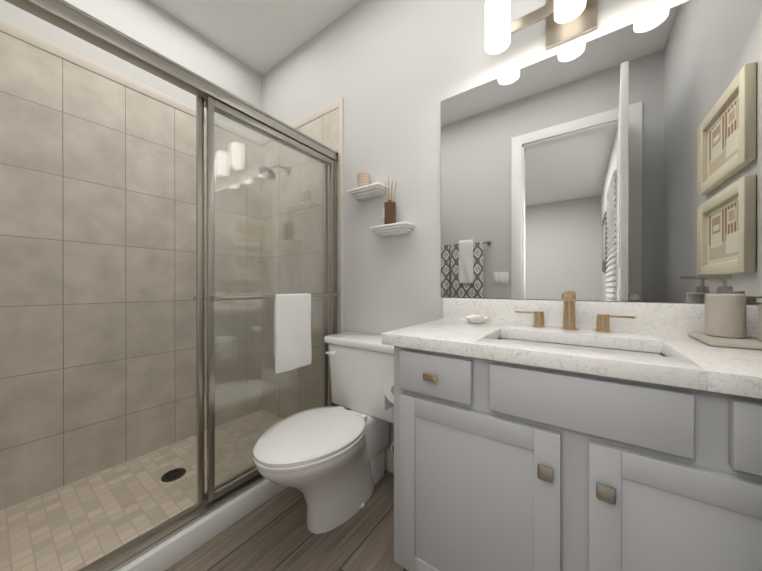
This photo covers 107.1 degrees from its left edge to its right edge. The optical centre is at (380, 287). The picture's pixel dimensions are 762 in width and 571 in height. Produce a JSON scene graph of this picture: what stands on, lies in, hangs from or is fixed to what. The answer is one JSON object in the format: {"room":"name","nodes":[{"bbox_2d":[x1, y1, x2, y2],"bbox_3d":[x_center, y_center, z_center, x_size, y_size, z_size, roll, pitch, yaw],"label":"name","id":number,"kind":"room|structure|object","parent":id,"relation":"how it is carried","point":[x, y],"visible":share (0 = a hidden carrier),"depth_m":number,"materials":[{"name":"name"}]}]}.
{"room":"bathroom","nodes":[
{"label":"bathroom","id":0,"kind":"room"},
{"bbox_2d":[0,0,261,138],"bbox_3d":[-1.532,-0.361,1.705,0.100,2.840,1.700,0,0,35],"label":"wall","id":1,"kind":"structure","parent":0,"point":[152,26],"depth_m":1.78,"materials":[{"name":"grey paint"}]},
{"bbox_2d":[0,18,259,144],"bbox_3d":[-1.456,-1.205,1.710,0.017,0.059,1.600,0,0,35],"label":"trim","id":2,"kind":"structure","parent":1,"relation":"attached to","point":[20,33],"depth_m":1.56,"materials":[{"name":"beige"}]},
{"bbox_2d":[0,31,261,509],"bbox_3d":[-1.458,-0.086,1.714,0.012,2.290,1.600,0,0,35],"label":"wall tile","id":3,"kind":"structure","parent":1,"relation":"attached to","point":[97,272],"depth_m":1.56,"materials":[{"name":"beige tile"}]},
{"bbox_2d":[149,0,360,74],"bbox_3d":[-0.360,-1.829,0.936,2.900,0.100,1.800,0,0,35],"label":"ceiling","id":4,"kind":"structure","parent":0,"point":[261,37],"depth_m":1.89,"materials":[{"name":"white paint"}]},
{"bbox_2d":[166,470,405,570],"bbox_3d":[-0.360,1.111,0.942,2.900,0.100,1.800,0,0,35],"label":"floor","id":5,"kind":"structure","parent":0,"point":[274,533],"depth_m":1.17,"materials":[{"name":"brown wood"}]},
{"bbox_2d":[0,409,281,570],"bbox_3d":[-1.131,1.042,1.486,0.788,0.035,1.576,0,0,35],"label":"mosaic shower floor","id":6,"kind":"structure","parent":5,"relation":"on","point":[77,525],"depth_m":1.31,"materials":[{"name":"tile"}]},
{"bbox_2d":[161,468,185,481],"bbox_3d":[-1.129,1.022,1.533,0.110,0.004,0.110,0,0,35],"label":"floor drain","id":7,"kind":"object","parent":6,"relation":"on","point":[173,475],"visible":1,"depth_m":1.53,"materials":[{"name":"brown metal"}]},
{"bbox_2d":[117,479,286,570],"bbox_3d":[-0.758,1.013,1.222,0.125,0.095,1.576,0,0,35],"label":"curb","id":8,"kind":"object","parent":5,"relation":"on","point":[173,550],"visible":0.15,"depth_m":1.16,"materials":[{"name":"white paint"}]},
{"bbox_2d":[4,0,338,570],"bbox_3d":[-0.755,0.043,1.219,0.138,1.845,1.574,0,0,35],"label":"shower door","id":9,"kind":"structure","parent":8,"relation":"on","point":[291,334],"depth_m":1.29,"materials":[{"name":"clear glass"}]},
{"bbox_2d":[274,293,311,373],"bbox_3d":[-0.473,0.242,1.525,0.031,0.413,0.238,0,0,35],"label":"towel","id":10,"kind":"object","parent":9,"relation":"hanging from","point":[292,312],"depth_m":1.50,"materials":[{"name":"white fabric"}]},
{"bbox_2d":[253,332,393,533],"bbox_3d":[-0.225,0.670,1.336,0.492,0.780,0.768,0,0,35],"label":"toilet","id":11,"kind":"object","parent":5,"relation":"on","point":[328,462],"visible":0.94,"depth_m":1.28,"materials":[{"name":"white ceramic"}]},
{"bbox_2d":[390,441,393,472],"bbox_3d":[0.165,0.922,1.373,0.240,0.274,0.240,0,0,35],"label":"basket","id":12,"kind":"object","parent":5,"relation":"on","point":[392,447],"visible":0.02,"depth_m":1.37,"materials":[{"name":"brown wicker"}]},
{"bbox_2d":[382,292,761,570],"bbox_3d":[0.561,0.540,0.911,1.156,1.042,0.580,0,0,35],"label":"bathroom vanity","id":13,"kind":"object","parent":5,"relation":"on","point":[569,432],"visible":1,"depth_m":0.70,"materials":[{"name":"grey paint"}]},
{"bbox_2d":[463,314,489,323],"bbox_3d":[0.421,0.138,1.240,0.112,0.038,0.112,0,0,35],"label":"soap dish","id":14,"kind":"object","parent":13,"relation":"on","point":[477,319],"visible":1,"depth_m":1.21,"materials":[{"name":"white ceramic"}]},
{"bbox_2d":[687,332,761,349],"bbox_3d":[1.027,0.152,0.772,0.220,0.012,0.195,0,0,35],"label":"tray","id":15,"kind":"object","parent":13,"relation":"on","point":[750,342],"visible":0.92,"depth_m":0.76,"materials":[{"name":"stone"}]},
{"bbox_2d":[697,274,745,337],"bbox_3d":[1.006,0.053,0.833,0.094,0.183,0.078,0,0,35],"label":"soap dispenser","id":16,"kind":"object","parent":15,"relation":"on","point":[725,311],"visible":1,"depth_m":0.81,"materials":[{"name":"ceramic"}]},
{"bbox_2d":[756,298,761,340],"bbox_3d":[1.063,0.079,0.732,0.104,0.131,0.104,0,0,35],"label":"jar","id":17,"kind":"object","parent":15,"relation":"on","point":[758,300],"visible":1,"depth_m":0.76,"materials":[{"name":"ceramic"}]},
{"bbox_2d":[262,0,757,447],"bbox_3d":[0.130,-0.361,1.633,2.900,2.840,0.100,0,0,35],"label":"wall","id":18,"kind":"structure","parent":0,"point":[393,73],"depth_m":1.59,"materials":[{"name":"grey paint"}]},
{"bbox_2d":[262,108,337,418],"bbox_3d":[-0.634,-0.086,2.105,0.883,2.290,0.012,0,0,35],"label":"wall tile","id":19,"kind":"structure","parent":18,"relation":"attached to","point":[323,129],"depth_m":2.09,"materials":[{"name":"beige tile"}]},
{"bbox_2d":[259,164,290,179],"bbox_3d":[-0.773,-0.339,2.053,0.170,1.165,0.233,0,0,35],"label":"shower head","id":20,"kind":"object","parent":19,"relation":"attached to","point":[269,170],"depth_m":2.01},
{"bbox_2d":[260,97,342,332],"bbox_3d":[-0.615,-0.089,2.089,0.897,2.294,0.017,0,0,35],"label":"trim","id":21,"kind":"structure","parent":18,"relation":"attached to","point":[338,103],"depth_m":1.83,"materials":[{"name":"beige"}]},
{"bbox_2d":[346,182,387,200],"bbox_3d":[-0.083,-0.558,1.661,0.240,0.046,0.100,0,0,35],"label":"shelf","id":22,"kind":"object","parent":18,"relation":"attached to","point":[371,191],"visible":0.96,"depth_m":1.64,"materials":[{"name":"white paint"}]},
{"bbox_2d":[357,172,369,187],"bbox_3d":[-0.104,-0.626,1.673,0.074,0.088,0.074,0,0,35],"label":"cup","id":23,"kind":"object","parent":22,"relation":"on","point":[363,178],"visible":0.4,"depth_m":1.64,"materials":[{"name":"ceramic"}]},
{"bbox_2d":[385,447,393,473],"bbox_3d":[0.048,0.994,1.623,0.725,0.130,0.016,0,0,35],"label":"baseboard","id":24,"kind":"structure","parent":18,"relation":"attached to","point":[388,461],"depth_m":1.60,"materials":[{"name":"white paint"}]},
{"bbox_2d":[369,221,414,236],"bbox_3d":[0.060,-0.318,1.560,0.240,0.046,0.100,0,0,35],"label":"shelf","id":25,"kind":"object","parent":18,"relation":"attached to","point":[398,228],"visible":1,"depth_m":1.53,"materials":[{"name":"white paint"}]},
{"bbox_2d":[383,176,396,223],"bbox_3d":[0.051,-0.474,1.563,0.080,0.265,0.082,0,0,35],"label":"reed diffuser","id":26,"kind":"object","parent":25,"relation":"on","point":[389,212],"visible":0.9,"depth_m":1.53,"materials":[{"name":"brown glass"}]},
{"bbox_2d":[485,0,597,54],"bbox_3d":[0.711,-1.102,1.058,0.598,0.225,0.168,0,0,35],"label":"sconce","id":27,"kind":"object","parent":18,"relation":"attached to","point":[567,20],"visible":1,"depth_m":1.13,"materials":[{"name":"white glass"}]},
{"bbox_2d":[441,0,761,303],"bbox_3d":[0.737,-0.449,1.139,1.050,1.001,0.008,0,0,35],"label":"mirror","id":28,"kind":"object","parent":18,"relation":"attached to","point":[623,164],"visible":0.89,"depth_m":1.04,"materials":[{"name":"clear glass"}]}
]}

